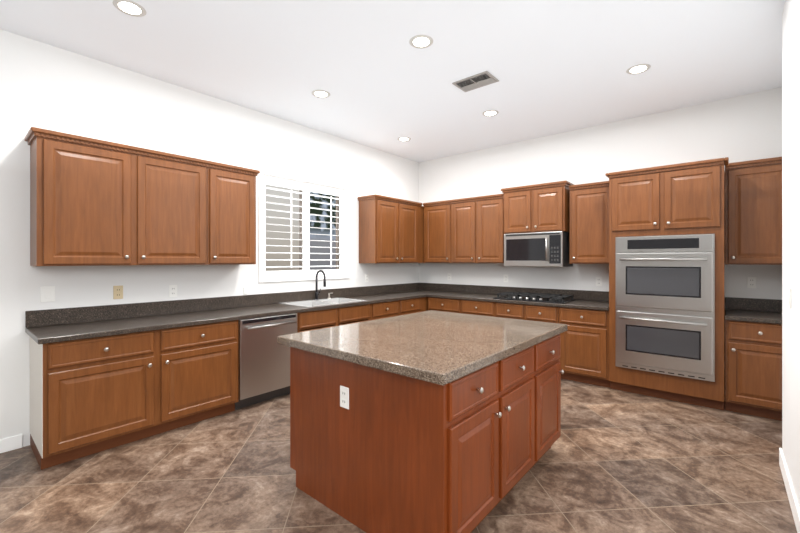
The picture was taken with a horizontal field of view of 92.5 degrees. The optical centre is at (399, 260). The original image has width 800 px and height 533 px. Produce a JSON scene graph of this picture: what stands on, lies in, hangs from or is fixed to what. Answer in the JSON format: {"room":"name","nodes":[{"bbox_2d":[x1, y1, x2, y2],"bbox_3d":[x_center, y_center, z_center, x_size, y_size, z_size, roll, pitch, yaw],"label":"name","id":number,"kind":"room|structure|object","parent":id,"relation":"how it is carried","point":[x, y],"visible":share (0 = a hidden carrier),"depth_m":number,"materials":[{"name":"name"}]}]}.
{"room":"kitchen","nodes":[
{"label":"kitchen","id":0,"kind":"room"},
{"bbox_2d":[0,29,418,446],"bbox_3d":[-2.764,-0.139,3.048,0.180,3.060,9.680,0,0,40],"label":"wall","id":1,"kind":"structure","parent":0,"point":[48,87],"depth_m":3.37,"materials":[{"name":"white paint"}]},
{"bbox_2d":[0,434,22,452],"bbox_3d":[-4.314,1.341,1.072,0.013,0.100,4.660,0,0,40],"label":"baseboard","id":2,"kind":"structure","parent":1,"relation":"attached to","point":[11,443],"depth_m":2.80,"materials":[{"name":"white"}]},
{"bbox_2d":[40,286,54,301],"bbox_3d":[-2.717,0.261,2.957,0.008,0.120,0.085,0,0,40],"label":"light switch","id":3,"kind":"object","parent":1,"relation":"attached to","point":[47,293],"depth_m":2.95,"materials":[{"name":"white plastic"}]},
{"bbox_2d":[113,285,122,298],"bbox_3d":[-2.426,0.276,3.300,0.008,0.115,0.070,0,0,40],"label":"electrical outlet","id":4,"kind":"object","parent":1,"relation":"attached to","point":[117,290],"depth_m":3.30,"materials":[{"name":"beige plastic"}]},
{"bbox_2d":[28,127,211,265],"bbox_3d":[-2.277,-0.439,3.211,0.347,0.960,1.153,0,0,40],"label":"upper cabinet","id":5,"kind":"object","parent":1,"relation":"attached to","point":[95,202],"depth_m":3.00,"materials":[{"name":"brown wood"}]},
{"bbox_2d":[169,285,176,296],"bbox_3d":[-2.148,0.291,3.627,0.008,0.115,0.070,0,0,40],"label":"electrical outlet","id":6,"kind":"object","parent":1,"relation":"attached to","point":[172,288],"depth_m":3.62,"materials":[{"name":"white plastic"}]},
{"bbox_2d":[212,161,259,264],"bbox_3d":[-1.748,-0.439,3.834,0.347,0.960,0.483,0,0,40],"label":"upper cabinet","id":7,"kind":"object","parent":1,"relation":"attached to","point":[233,187],"depth_m":3.72,"materials":[{"name":"brown wood"}]},
{"bbox_2d":[243,287,247,293],"bbox_3d":[-1.681,0.331,4.176,0.008,0.080,0.050,0,0,40],"label":"electrical outlet","id":8,"kind":"object","parent":1,"relation":"attached to","point":[245,289],"depth_m":4.17,"materials":[{"name":"white plastic"}]},
{"bbox_2d":[258,167,349,282],"bbox_3d":[-1.206,-0.399,4.861,0.188,1.300,1.360,0,0,40],"label":"window","id":9,"kind":"structure","parent":1,"relation":"in","point":[262,278],"depth_m":4.88,"materials":[{"name":"white wood"}]},
{"bbox_2d":[264,175,343,275],"bbox_3d":[-1.183,-0.399,4.842,0.091,1.162,1.222,0,0,40],"label":"window shutters","id":10,"kind":"object","parent":9,"relation":"attached to","point":[307,188],"visible":0.98,"depth_m":4.82,"materials":[{"name":"white wood"}]},
{"bbox_2d":[357,194,416,262],"bbox_3d":[-0.158,-0.430,5.706,0.347,0.942,0.924,0,0,40],"label":"upper cabinet","id":11,"kind":"object","parent":1,"relation":"attached to","point":[387,225],"depth_m":5.44,"materials":[{"name":"brown wood"}]},
{"bbox_2d":[0,0,784,161],"bbox_3d":[0.486,-1.729,0.170,9.100,0.120,10.100,0,0,40],"label":"ceiling","id":12,"kind":"structure","parent":0,"point":[553,67],"depth_m":3.12,"materials":[{"name":"white paint"}]},
{"bbox_2d":[112,0,145,16],"bbox_3d":[-1.785,-1.665,2.532,0.184,0.006,0.184,0,0,40],"label":"recessed light","id":13,"kind":"object","parent":12,"relation":"in","point":[130,8],"visible":1,"depth_m":2.52,"materials":[{"name":"grey"}]},
{"bbox_2d":[312,90,329,97],"bbox_3d":[-0.792,-1.665,3.840,0.184,0.006,0.184,0,0,40],"label":"recessed light","id":14,"kind":"object","parent":12,"relation":"in","point":[321,93],"visible":1,"depth_m":3.83,"materials":[{"name":"grey"}]},
{"bbox_2d":[398,137,410,140],"bbox_3d":[0.056,-1.665,5.271,0.184,0.006,0.184,0,0,40],"label":"recessed light","id":15,"kind":"object","parent":12,"relation":"in","point":[404,139],"visible":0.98,"depth_m":5.28,"materials":[{"name":"grey"}]},
{"bbox_2d":[409,35,432,48],"bbox_3d":[0.162,-1.665,2.925,0.184,0.006,0.184,0,0,40],"label":"recessed light","id":16,"kind":"object","parent":12,"relation":"in","point":[421,41],"visible":1,"depth_m":2.92,"materials":[{"name":"grey"}]},
{"bbox_2d":[452,71,498,91],"bbox_3d":[0.705,-1.661,3.579,0.360,0.013,0.240,0,0,40],"label":"ceiling vent","id":17,"kind":"object","parent":12,"relation":"in","point":[479,80],"visible":1,"depth_m":3.57,"materials":[{"name":"grey metal"}]},
{"bbox_2d":[482,110,498,115],"bbox_3d":[1.026,-1.665,4.343,0.184,0.006,0.184,0,0,40],"label":"recessed light","id":18,"kind":"object","parent":12,"relation":"in","point":[491,113],"visible":0.98,"depth_m":4.34,"materials":[{"name":"grey"}]},
{"bbox_2d":[626,64,650,73],"bbox_3d":[2.079,-1.665,3.343,0.184,0.006,0.184,0,0,40],"label":"recessed light","id":19,"kind":"object","parent":12,"relation":"in","point":[639,68],"visible":1,"depth_m":3.34,"materials":[{"name":"grey"}]},
{"bbox_2d":[0,378,796,532],"bbox_3d":[0.486,1.451,0.170,9.100,0.120,10.100,0,0,40],"label":"floor","id":20,"kind":"structure","parent":0,"point":[614,461],"depth_m":2.41,"materials":[{"name":"tile"}]},
{"bbox_2d":[30,320,238,469],"bbox_3d":[-2.123,0.966,3.184,0.617,0.848,1.320,0,0,40],"label":"base cabinet","id":21,"kind":"object","parent":20,"relation":"on","point":[89,396],"visible":0.98,"depth_m":2.82,"materials":[{"name":"brown wood"}]},
{"bbox_2d":[235,313,296,409],"bbox_3d":[-1.472,0.968,3.906,0.672,0.845,0.614,0,0,40],"label":"dishwasher","id":22,"kind":"object","parent":20,"relation":"on","point":[264,365],"visible":0.71,"depth_m":3.67,"materials":[{"name":"grey metal"}]},
{"bbox_2d":[297,304,370,332],"bbox_3d":[-0.928,0.966,4.566,0.649,0.849,1.087,0,0,40],"label":"base cabinet","id":23,"kind":"object","parent":20,"relation":"on","point":[317,319],"visible":0.12,"depth_m":4.34,"materials":[{"name":"brown wood"}]},
{"bbox_2d":[371,300,402,319],"bbox_3d":[-0.412,0.966,5.198,0.617,0.848,0.538,0,0,40],"label":"base cabinet","id":24,"kind":"object","parent":20,"relation":"on","point":[381,310],"depth_m":5.00,"materials":[{"name":"brown wood"}]},
{"bbox_2d":[25,283,424,343],"bbox_3d":[-0.997,0.460,4.495,0.637,0.161,4.823,0,0,40],"label":"countertop","id":25,"kind":"structure","parent":24,"relation":"on","point":[56,325],"depth_m":3.47,"materials":[{"name":"grey stone"}]},
{"bbox_2d":[314,270,325,299],"bbox_3d":[-0.986,0.308,4.800,0.206,0.378,0.091,0,0,40],"label":"gooseneck faucet","id":26,"kind":"object","parent":25,"relation":"on","point":[324,285],"visible":1,"depth_m":4.82,"materials":[{"name":"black metal"}]},
{"bbox_2d":[278,297,366,306],"bbox_3d":[-0.916,0.596,4.615,0.558,0.197,0.886,0,0,40],"label":"double-bowl sink","id":27,"kind":"object","parent":25,"relation":"in","point":[319,302],"visible":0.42,"depth_m":4.67,"materials":[{"name":"white ceramic"}]},
{"bbox_2d":[399,297,422,314],"bbox_3d":[-0.077,0.966,5.593,0.617,0.848,0.498,0,0,40],"label":"base cabinet","id":28,"kind":"object","parent":20,"relation":"on","point":[415,305],"depth_m":5.42,"materials":[{"name":"brown wood"}]},
{"bbox_2d":[290,334,563,532],"bbox_3d":[0.260,0.953,2.580,1.196,0.874,1.512,0,0,40],"label":"kitchen island","id":29,"kind":"object","parent":20,"relation":"on","point":[387,452],"visible":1,"depth_m":1.96,"materials":[{"name":"brown wood"}]},
{"bbox_2d":[340,385,348,408],"bbox_3d":[-0.299,0.736,2.058,0.070,0.114,0.008,0,0,40],"label":"outlet","id":30,"kind":"object","parent":29,"relation":"attached to","point":[344,397],"visible":1,"depth_m":2.05,"materials":[{"name":"white plastic"}]},
{"bbox_2d":[277,310,566,384],"bbox_3d":[0.233,0.491,2.584,1.230,0.047,1.622,0,0,40],"label":"island countertop","id":31,"kind":"structure","parent":29,"relation":"on","point":[439,347],"depth_m":2.23,"materials":[{"name":"beige stone"}]},
{"bbox_2d":[428,297,494,316],"bbox_3d":[0.998,0.966,5.539,1.077,0.849,0.649,0,0,40],"label":"base cabinet","id":32,"kind":"object","parent":20,"relation":"on","point":[482,308],"visible":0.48,"depth_m":5.27,"materials":[{"name":"brown wood"}]},
{"bbox_2d":[495,302,558,322],"bbox_3d":[1.716,0.966,4.929,0.794,0.849,0.649,0,0,40],"label":"base cabinet","id":33,"kind":"object","parent":20,"relation":"on","point":[549,314],"visible":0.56,"depth_m":4.68,"materials":[{"name":"brown wood"}]},
{"bbox_2d":[425,283,608,310],"bbox_3d":[1.518,0.460,5.094,2.374,0.161,0.653,0,0,40],"label":"countertop","id":34,"kind":"structure","parent":33,"relation":"on","point":[585,299],"depth_m":5.17,"materials":[{"name":"grey stone"}]},
{"bbox_2d":[493,292,575,303],"bbox_3d":[1.716,0.470,4.924,0.890,0.065,0.490,0,0,40],"label":"gas cooktop","id":35,"kind":"object","parent":34,"relation":"in","point":[542,297],"visible":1,"depth_m":4.81,"materials":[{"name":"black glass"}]},
{"bbox_2d":[559,307,610,387],"bbox_3d":[2.223,0.966,4.498,0.525,0.849,0.649,0,0,40],"label":"base cabinet","id":36,"kind":"object","parent":20,"relation":"on","point":[584,347],"visible":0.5,"depth_m":4.26,"materials":[{"name":"brown wood"}]},
{"bbox_2d":[605,157,728,409],"bbox_3d":[2.780,0.230,4.012,1.002,2.321,0.669,0,0,40],"label":"tall cabinet","id":37,"kind":"object","parent":20,"relation":"on","point":[687,198],"visible":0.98,"depth_m":3.74,"materials":[{"name":"brown wood"}]},
{"bbox_2d":[616,234,714,381],"bbox_3d":[2.742,0.436,3.970,0.808,1.360,0.667,0,0,40],"label":"double oven","id":38,"kind":"object","parent":37,"relation":"in","point":[665,304],"visible":1,"depth_m":3.73,"materials":[{"name":"grey metal"}]},
{"bbox_2d":[725,320,781,420],"bbox_3d":[3.333,0.966,3.555,0.482,0.849,0.649,0,0,40],"label":"base cabinet","id":39,"kind":"object","parent":20,"relation":"on","point":[753,368],"visible":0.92,"depth_m":3.37,"materials":[{"name":"brown wood"}]},
{"bbox_2d":[725,297,781,323],"bbox_3d":[3.339,0.460,3.561,0.486,0.161,0.633,0,0,40],"label":"countertop","id":40,"kind":"structure","parent":39,"relation":"on","point":[755,310],"depth_m":3.71,"materials":[{"name":"grey stone"}]},
{"bbox_2d":[419,87,781,394],"bbox_3d":[3.619,-0.139,3.859,8.500,3.060,0.180,0,0,40],"label":"wall","id":41,"kind":"structure","parent":0,"point":[746,127],"depth_m":4.70,"materials":[{"name":"white paint"}]},
{"bbox_2d":[425,200,452,262],"bbox_3d":[0.675,-0.430,6.012,0.516,0.942,0.347,0,0,40],"label":"upper cabinet","id":42,"kind":"object","parent":41,"relation":"attached to","point":[439,214],"depth_m":5.85,"materials":[{"name":"brown wood"}]},
{"bbox_2d":[453,193,503,262],"bbox_3d":[1.195,-0.430,5.570,0.850,0.942,0.347,0,0,40],"label":"upper cabinet","id":43,"kind":"object","parent":41,"relation":"attached to","point":[462,230],"depth_m":5.41,"materials":[{"name":"brown wood"}]},
{"bbox_2d":[504,274,507,281],"bbox_3d":[1.523,0.261,5.516,0.070,0.115,0.008,0,0,40],"label":"electrical outlet","id":44,"kind":"object","parent":41,"relation":"attached to","point":[505,275],"depth_m":5.51,"materials":[{"name":"white plastic"}]},
{"bbox_2d":[501,180,573,233],"bbox_3d":[1.794,-0.655,5.000,0.848,0.602,0.439,0,0,40],"label":"upper cabinet","id":45,"kind":"object","parent":41,"relation":"attached to","point":[542,207],"visible":0.98,"depth_m":4.81,"materials":[{"name":"brown wood"}]},
{"bbox_2d":[504,231,572,266],"bbox_3d":[1.785,-0.136,4.990,0.754,0.429,0.462,0,0,40],"label":"microwave","id":46,"kind":"object","parent":45,"relation":"attached to","point":[543,249],"visible":1,"depth_m":4.81,"materials":[{"name":"grey metal"}]},
{"bbox_2d":[569,181,608,263],"bbox_3d":[2.326,-0.430,4.588,0.486,0.942,0.379,0,0,40],"label":"upper cabinet","id":47,"kind":"object","parent":41,"relation":"attached to","point":[589,223],"visible":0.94,"depth_m":4.48,"materials":[{"name":"brown wood"}]},
{"bbox_2d":[596,277,601,285],"bbox_3d":[2.453,0.261,4.726,0.070,0.115,0.008,0,0,40],"label":"electrical outlet","id":48,"kind":"object","parent":41,"relation":"attached to","point":[598,279],"depth_m":4.72,"materials":[{"name":"white plastic"}]},
{"bbox_2d":[747,277,756,287],"bbox_3d":[3.512,0.221,3.826,0.070,0.115,0.008,0,0,40],"label":"electrical outlet","id":49,"kind":"object","parent":41,"relation":"attached to","point":[751,282],"depth_m":3.82,"materials":[{"name":"white plastic"}]},
{"bbox_2d":[725,157,781,264],"bbox_3d":[3.421,-0.445,3.658,0.485,0.972,0.379,0,0,40],"label":"upper cabinet","id":50,"kind":"object","parent":41,"relation":"attached to","point":[753,212],"visible":0.9,"depth_m":3.56,"materials":[{"name":"brown wood"}]},
{"bbox_2d":[782,0,799,506],"bbox_3d":[2.637,-0.139,2.410,0.331,3.060,3.300,0,0,40],"label":"wall","id":51,"kind":"structure","parent":0,"point":[791,225],"depth_m":2.23,"materials":[{"name":"white paint"}]},
{"bbox_2d":[779,448,799,532],"bbox_3d":[2.372,1.333,2.203,0.205,0.114,2.640,0,0,40],"label":"baseboard","id":52,"kind":"structure","parent":51,"relation":"attached to","point":[793,501],"depth_m":2.18,"materials":[{"name":"white"}]},
{"label":"outside","id":53,"kind":"structure","parent":0,"visible":0},
{"bbox_2d":[265,184,335,270],"bbox_3d":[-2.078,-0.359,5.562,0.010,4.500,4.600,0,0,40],"label":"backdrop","id":54,"kind":"structure","parent":53,"point":[313,231],"depth_m":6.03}
]}

